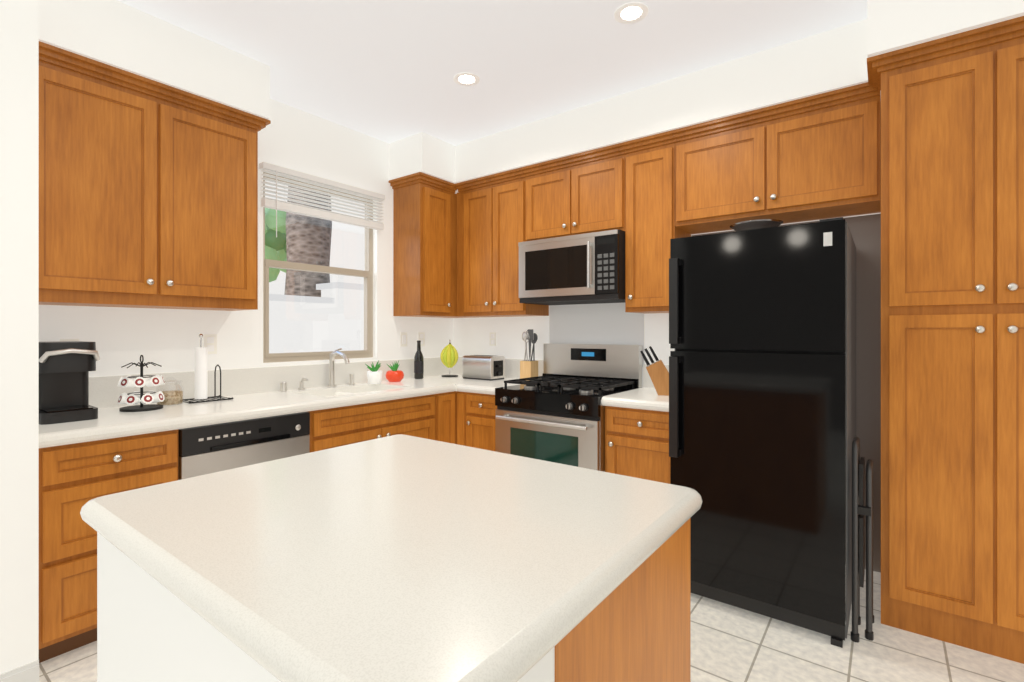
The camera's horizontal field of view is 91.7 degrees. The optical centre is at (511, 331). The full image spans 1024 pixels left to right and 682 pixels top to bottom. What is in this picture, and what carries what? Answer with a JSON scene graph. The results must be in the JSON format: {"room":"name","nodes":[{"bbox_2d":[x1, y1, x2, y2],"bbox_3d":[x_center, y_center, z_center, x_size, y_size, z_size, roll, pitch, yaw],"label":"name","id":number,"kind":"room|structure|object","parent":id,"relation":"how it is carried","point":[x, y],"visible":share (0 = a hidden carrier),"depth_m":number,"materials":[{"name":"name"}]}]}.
{"room":"kitchen","nodes":[
{"label":"kitchen","id":0,"kind":"room"},
{"bbox_2d":[0,0,38,673],"bbox_3d":[-2.907,-0.105,0.711,0.700,2.730,3.157,0,0,37],"label":"wall","id":1,"kind":"structure","parent":0,"point":[19,333],"depth_m":1.72,"materials":[{"name":"white paint"}]},
{"bbox_2d":[0,659,38,681],"bbox_3d":[-2.623,1.210,0.497,0.012,0.100,3.157,0,0,37],"label":"baseboard return","id":2,"kind":"object","parent":1,"relation":"attached to","point":[28,672],"visible":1,"depth_m":1.72,"materials":[{"name":"grey paint"}]},
{"bbox_2d":[39,99,452,376],"bbox_3d":[-2.391,-0.105,2.102,0.150,2.730,6.300,0,0,37],"label":"wall","id":3,"kind":"structure","parent":0,"point":[289,137],"depth_m":3.10,"materials":[{"name":"white paint"}]},
{"bbox_2d":[60,339,78,340],"bbox_3d":[-2.099,0.090,2.358,0.007,0.114,0.070,0,0,37],"label":"electrical outlet","id":4,"kind":"object","parent":3,"relation":"attached to","point":[69,339],"visible":0.12,"depth_m":2.36,"materials":[{"name":"white plastic"}]},
{"bbox_2d":[39,41,270,310],"bbox_3d":[-1.788,-0.652,2.478,0.355,1.054,1.001,0,0,37],"label":"upper cabinet","id":5,"kind":"object","parent":3,"relation":"attached to","point":[148,193],"visible":0.96,"depth_m":2.32,"materials":[{"name":"brown wood"}]},
{"bbox_2d":[203,334,216,353],"bbox_3d":[-1.729,0.070,2.849,0.007,0.114,0.070,0,0,37],"label":"electrical outlet","id":6,"kind":"object","parent":3,"relation":"attached to","point":[210,341],"visible":0.93,"depth_m":2.85,"materials":[{"name":"white plastic"}]},
{"bbox_2d":[263,172,372,362],"bbox_3d":[-1.346,-0.410,3.484,0.067,1.210,0.865,0,0,37],"label":"window","id":7,"kind":"structure","parent":3,"relation":"in","point":[367,275],"depth_m":3.47,"materials":[{"name":"beige"}]},
{"bbox_2d":[259,162,384,236],"bbox_3d":[-1.260,-0.815,3.419,0.065,0.450,0.925,0,0,37],"label":"window blind","id":8,"kind":"object","parent":7,"relation":"attached to","point":[276,204],"visible":1,"depth_m":3.35,"materials":[{"name":"white plastic"}]},
{"bbox_2d":[400,332,406,346],"bbox_3d":[-0.868,0.060,3.991,0.008,0.114,0.070,0,0,37],"label":"electrical outlet","id":9,"kind":"object","parent":3,"relation":"attached to","point":[403,339],"visible":1,"depth_m":3.98,"materials":[{"name":"white plastic"}]},
{"bbox_2d":[418,332,424,345],"bbox_3d":[-0.754,0.060,4.143,0.007,0.114,0.070,0,0,37],"label":"electrical outlet","id":10,"kind":"object","parent":3,"relation":"attached to","point":[421,336],"visible":0.88,"depth_m":4.15,"materials":[{"name":"white plastic"}]},
{"bbox_2d":[389,172,475,317],"bbox_3d":[-0.602,-0.652,4.053,0.355,1.054,0.725,0,0,37],"label":"upper cabinet","id":11,"kind":"object","parent":3,"relation":"attached to","point":[424,245],"visible":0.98,"depth_m":3.83,"materials":[{"name":"brown wood"}]},
{"bbox_2d":[117,0,866,145],"bbox_3d":[-0.782,-1.510,0.890,4.180,0.080,6.300,0,0,37],"label":"ceiling","id":12,"kind":"structure","parent":0,"point":[386,71],"depth_m":2.56,"materials":[{"name":"white paint"}]},
{"bbox_2d":[453,72,479,85],"bbox_3d":[-0.263,-1.468,2.891,0.156,0.004,0.156,0,0,37],"label":"recessed light","id":13,"kind":"object","parent":12,"relation":"in","point":[469,79],"visible":1,"depth_m":2.89,"materials":[{"name":"white"}]},
{"bbox_2d":[39,0,1023,193],"bbox_3d":[0.168,-1.325,2.151,3.880,0.290,2.843,0,0,37],"label":"soffit","id":14,"kind":"structure","parent":12,"relation":"attached to","point":[828,61],"depth_m":2.54,"materials":[{"name":"white paint"}]},
{"bbox_2d":[614,2,648,23],"bbox_3d":[0.549,-1.468,2.291,0.156,0.004,0.156,0,0,37],"label":"recessed light","id":15,"kind":"object","parent":12,"relation":"in","point":[635,12],"visible":1,"depth_m":2.29,"materials":[{"name":"white"}]},
{"bbox_2d":[39,569,1023,681],"bbox_3d":[-0.782,1.290,0.890,4.180,0.060,6.300,0,0,37],"label":"floor","id":16,"kind":"structure","parent":0,"point":[729,643],"depth_m":1.93,"materials":[{"name":"tile"}]},
{"bbox_2d":[39,429,177,662],"bbox_3d":[-1.835,0.845,2.179,0.640,0.830,0.467,0,0,37],"label":"base cabinet","id":17,"kind":"object","parent":16,"relation":"on","point":[75,478],"visible":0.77,"depth_m":1.92,"materials":[{"name":"brown wood"}]},
{"bbox_2d":[178,412,309,479],"bbox_3d":[-1.507,0.846,2.614,0.606,0.828,0.617,0,0,37],"label":"dishwasher","id":18,"kind":"object","parent":16,"relation":"on","point":[207,449],"visible":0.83,"depth_m":2.39,"materials":[{"name":"black"}]},
{"bbox_2d":[308,394,434,452],"bbox_3d":[-1.035,0.845,3.241,0.640,0.830,0.947,0,0,37],"label":"base cabinet","id":19,"kind":"object","parent":16,"relation":"on","point":[352,424],"visible":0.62,"depth_m":3.01,"materials":[{"name":"brown wood"}]},
{"bbox_2d":[80,434,701,681],"bbox_3d":[-0.235,0.802,1.060,1.020,0.916,0.860,0,0,37],"label":"kitchen island","id":20,"kind":"object","parent":16,"relation":"on","point":[400,558],"visible":1,"depth_m":0.81,"materials":[{"name":"white stone"}]},
{"bbox_2d":[435,391,496,450],"bbox_3d":[-0.359,0.845,3.826,1.015,0.830,0.795,0,0,37],"label":"base cabinet","id":21,"kind":"object","parent":16,"relation":"on","point":[465,418],"visible":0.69,"depth_m":3.50,"materials":[{"name":"brown wood"}]},
{"bbox_2d":[39,357,543,447],"bbox_3d":[-0.974,0.392,3.011,1.016,0.344,2.838,0,0,37],"label":"countertop","id":22,"kind":"structure","parent":21,"relation":"on","point":[255,393],"depth_m":2.83,"materials":[{"name":"white stone"}]},
{"bbox_2d":[39,341,99,424],"bbox_3d":[-1.967,0.208,2.142,0.340,0.330,0.243,0,0,37],"label":"coffee maker","id":23,"kind":"object","parent":22,"relation":"on","point":[65,367],"visible":0.73,"depth_m":2.10,"materials":[{"name":"black plastic"}]},
{"bbox_2d":[117,355,164,411],"bbox_3d":[-1.787,0.242,2.398,0.184,0.263,0.184,0,0,37],"label":"carousel","id":24,"kind":"object","parent":22,"relation":"on","point":[134,398],"visible":0.98,"depth_m":2.36,"materials":[{"name":"black metal"}]},
{"bbox_2d":[156,377,183,405],"bbox_3d":[-1.763,0.302,2.562,0.118,0.142,0.120,0,0,37],"label":"glass jar","id":25,"kind":"object","parent":22,"relation":"on","point":[172,397],"visible":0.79,"depth_m":2.53,"materials":[{"name":"beige glass"}]},
{"bbox_2d":[183,334,233,403],"bbox_3d":[-1.674,0.191,2.714,0.172,0.364,0.220,0,0,37],"label":"paper towel holder","id":26,"kind":"object","parent":22,"relation":"on","point":[200,372],"visible":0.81,"depth_m":2.68,"materials":[{"name":"white paper"}]},
{"bbox_2d":[280,382,286,391],"bbox_3d":[-1.435,0.342,3.122,0.040,0.062,0.040,0,0,37],"label":"air gap","id":27,"kind":"object","parent":22,"relation":"on","point":[283,386],"visible":1,"depth_m":3.11,"materials":[{"name":"silver metal"}]},
{"bbox_2d":[298,378,307,389],"bbox_3d":[-1.343,0.335,3.204,0.092,0.076,0.044,0,0,37],"label":"soap dispenser","id":28,"kind":"object","parent":22,"relation":"on","point":[302,387],"visible":0.98,"depth_m":3.21,"materials":[{"name":"silver metal"}]},
{"bbox_2d":[327,348,349,386],"bbox_3d":[-1.150,0.243,3.368,0.224,0.261,0.118,0,0,37],"label":"faucet","id":29,"kind":"object","parent":22,"relation":"on","point":[332,355],"visible":1,"depth_m":3.38,"materials":[{"name":"silver metal"}]},
{"bbox_2d":[349,374,354,384],"bbox_3d":[-1.134,0.336,3.522,0.044,0.075,0.044,0,0,37],"label":"side spray","id":30,"kind":"object","parent":22,"relation":"on","point":[351,379],"visible":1,"depth_m":3.51,"materials":[{"name":"silver metal"}]},
{"bbox_2d":[366,361,381,383],"bbox_3d":[-1.000,0.288,3.591,0.112,0.170,0.131,0,0,37],"label":"potted plant","id":31,"kind":"object","parent":22,"relation":"on","point":[374,375],"visible":1,"depth_m":3.56,"materials":[{"name":"white"}]},
{"bbox_2d":[385,361,403,381],"bbox_3d":[-0.883,0.293,3.746,0.138,0.160,0.138,0,0,37],"label":"potted plant","id":32,"kind":"object","parent":22,"relation":"on","point":[393,374],"visible":1,"depth_m":3.70,"materials":[{"name":"orange"}]},
{"bbox_2d":[414,340,423,378],"bbox_3d":[-0.743,0.221,3.966,0.075,0.305,0.075,0,0,37],"label":"wine bottle","id":33,"kind":"object","parent":22,"relation":"on","point":[418,365],"visible":1,"depth_m":3.94,"materials":[{"name":"black glass"}]},
{"bbox_2d":[440,339,457,376],"bbox_3d":[-0.515,0.216,4.124,0.214,0.314,0.214,0,0,37],"label":"banana hanger","id":34,"kind":"object","parent":22,"relation":"on","point":[449,356],"visible":1,"depth_m":4.04,"materials":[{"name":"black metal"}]},
{"bbox_2d":[462,355,504,380],"bbox_3d":[-0.218,0.280,3.955,0.320,0.186,0.175,0,0,37],"label":"toaster","id":35,"kind":"object","parent":22,"relation":"on","point":[485,367],"visible":1,"depth_m":3.88,"materials":[{"name":"silver metal"}]},
{"bbox_2d":[520,329,537,380],"bbox_3d":[0.134,0.176,3.768,0.109,0.394,0.100,0,0,37],"label":"utensil crock","id":36,"kind":"object","parent":22,"relation":"on","point":[528,368],"visible":0.96,"depth_m":3.74,"materials":[{"name":"brown wood"}]},
{"bbox_2d":[495,343,641,471],"bbox_3d":[0.367,0.674,3.309,0.759,1.172,0.702,0,0,37],"label":"range","id":37,"kind":"object","parent":16,"relation":"on","point":[555,412],"visible":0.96,"depth_m":3.16,"materials":[{"name":"silver metal"}]},
{"bbox_2d":[605,406,669,483],"bbox_3d":[0.890,0.845,2.982,0.458,0.830,0.640,0,0,37],"label":"base cabinet","id":38,"kind":"object","parent":16,"relation":"on","point":[636,443],"visible":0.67,"depth_m":2.77,"materials":[{"name":"brown wood"}]},
{"bbox_2d":[601,364,668,411],"bbox_3d":[0.893,0.324,2.982,0.467,0.208,0.638,0,0,37],"label":"countertop","id":39,"kind":"structure","parent":38,"relation":"on","point":[646,396],"depth_m":2.84,"materials":[{"name":"white stone"}]},
{"bbox_2d":[640,346,668,395],"bbox_3d":[0.875,0.229,2.973,0.210,0.289,0.090,0,0,17],"label":"knife block","id":40,"kind":"object","parent":39,"relation":"on","point":[657,370],"visible":0.96,"depth_m":2.93,"materials":[{"name":"brown wood"}]},
{"bbox_2d":[669,217,855,647],"bbox_3d":[1.278,0.402,2.491,0.700,1.717,0.903,0,0,37],"label":"fridge","id":41,"kind":"object","parent":16,"relation":"on","point":[762,382],"visible":0.83,"depth_m":2.13,"materials":[{"name":"black metal"}]},
{"bbox_2d":[730,219,782,230],"bbox_3d":[1.252,-0.498,2.550,0.250,0.105,0.250,0,0,37],"label":"bowl","id":42,"kind":"object","parent":41,"relation":"on","point":[754,224],"visible":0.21,"depth_m":2.47,"materials":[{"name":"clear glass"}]},
{"bbox_2d":[851,437,873,642],"bbox_3d":[1.480,0.855,2.097,0.076,0.810,0.230,0,0,37],"label":"step stool","id":43,"kind":"object","parent":16,"relation":"on","point":[860,510],"visible":1,"depth_m":2.03,"materials":[{"name":"grey metal"}]},
{"bbox_2d":[867,16,1023,663],"bbox_3d":[2.048,0.041,2.128,0.845,2.438,0.610,0,0,37],"label":"pantry","id":44,"kind":"object","parent":16,"relation":"on","point":[952,339],"visible":1,"depth_m":2.00,"materials":[{"name":"brown wood"}]},
{"bbox_2d":[453,213,880,572],"bbox_3d":[1.129,-0.105,3.300,4.030,2.730,0.150,0,0,37],"label":"wall","id":45,"kind":"structure","parent":0,"point":[610,323],"depth_m":3.31,"materials":[{"name":"white paint"}]},
{"bbox_2d":[489,332,495,345],"bbox_3d":[-0.161,0.060,4.173,0.070,0.114,0.007,0,0,37],"label":"electrical outlet","id":46,"kind":"object","parent":45,"relation":"attached to","point":[492,338],"visible":1,"depth_m":4.17,"materials":[{"name":"white plastic"}]},
{"bbox_2d":[455,167,548,316],"bbox_3d":[-0.095,-0.652,3.902,0.683,1.054,0.355,0,0,37],"label":"upper cabinet","id":47,"kind":"object","parent":45,"relation":"attached to","point":[491,222],"visible":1,"depth_m":3.77,"materials":[{"name":"brown wood"}]},
{"bbox_2d":[522,143,624,240],"bbox_3d":[0.485,-0.908,3.466,0.765,0.542,0.355,0,0,37],"label":"upper cabinet","id":48,"kind":"object","parent":45,"relation":"attached to","point":[580,193],"visible":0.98,"depth_m":3.32,"materials":[{"name":"brown wood"}]},
{"bbox_2d":[518,229,624,304],"bbox_3d":[0.459,-0.420,3.431,0.759,0.430,0.440,0,0,37],"label":"microwave","id":49,"kind":"object","parent":48,"relation":"attached to","point":[587,268],"visible":0.98,"depth_m":3.25,"materials":[{"name":"black"}]},
{"bbox_2d":[622,130,690,313],"bbox_3d":[0.917,-0.652,3.140,0.313,1.054,0.355,0,0,37],"label":"upper cabinet","id":50,"kind":"object","parent":45,"relation":"attached to","point":[651,230],"visible":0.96,"depth_m":3.03,"materials":[{"name":"brown wood"}]},
{"bbox_2d":[672,82,880,234],"bbox_3d":[1.433,-0.902,2.751,0.975,0.554,0.355,0,0,37],"label":"upper cabinet","id":51,"kind":"object","parent":45,"relation":"attached to","point":[814,157],"visible":0.94,"depth_m":2.60,"materials":[{"name":"brown wood"}]},
{"label":"outside","id":52,"kind":"structure","parent":0,"visible":0},
{"bbox_3d":[-4.781,1.285,6.408,8.850,0.050,14.000,0,0,37],"label":"ground","id":53,"kind":"structure","parent":52,"visible":0},
{"bbox_2d":[265,186,331,296],"bbox_3d":[-2.591,-1.240,5.878,1.236,5.000,1.374,0,0,37],"label":"palm tree","id":54,"kind":"object","parent":53,"relation":"on","point":[299,242],"depth_m":5.49,"materials":[{"name":"green plant"}]},
{"bbox_2d":[265,180,364,294],"bbox_3d":[-2.774,-0.840,9.778,4.000,4.200,4.200,0,0,37],"label":"building","id":55,"kind":"structure","parent":53,"relation":"on","point":[355,236],"depth_m":7.09,"materials":[{"name":"paint"}]},
{"bbox_2d":[269,282,363,352],"bbox_3d":[-2.746,0.370,4.248,0.400,1.780,9.000,0,0,37],"label":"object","id":56,"kind":"object","parent":53,"relation":"on","point":[351,329],"depth_m":5.16,"materials":[{"name":"paint"}]}
]}

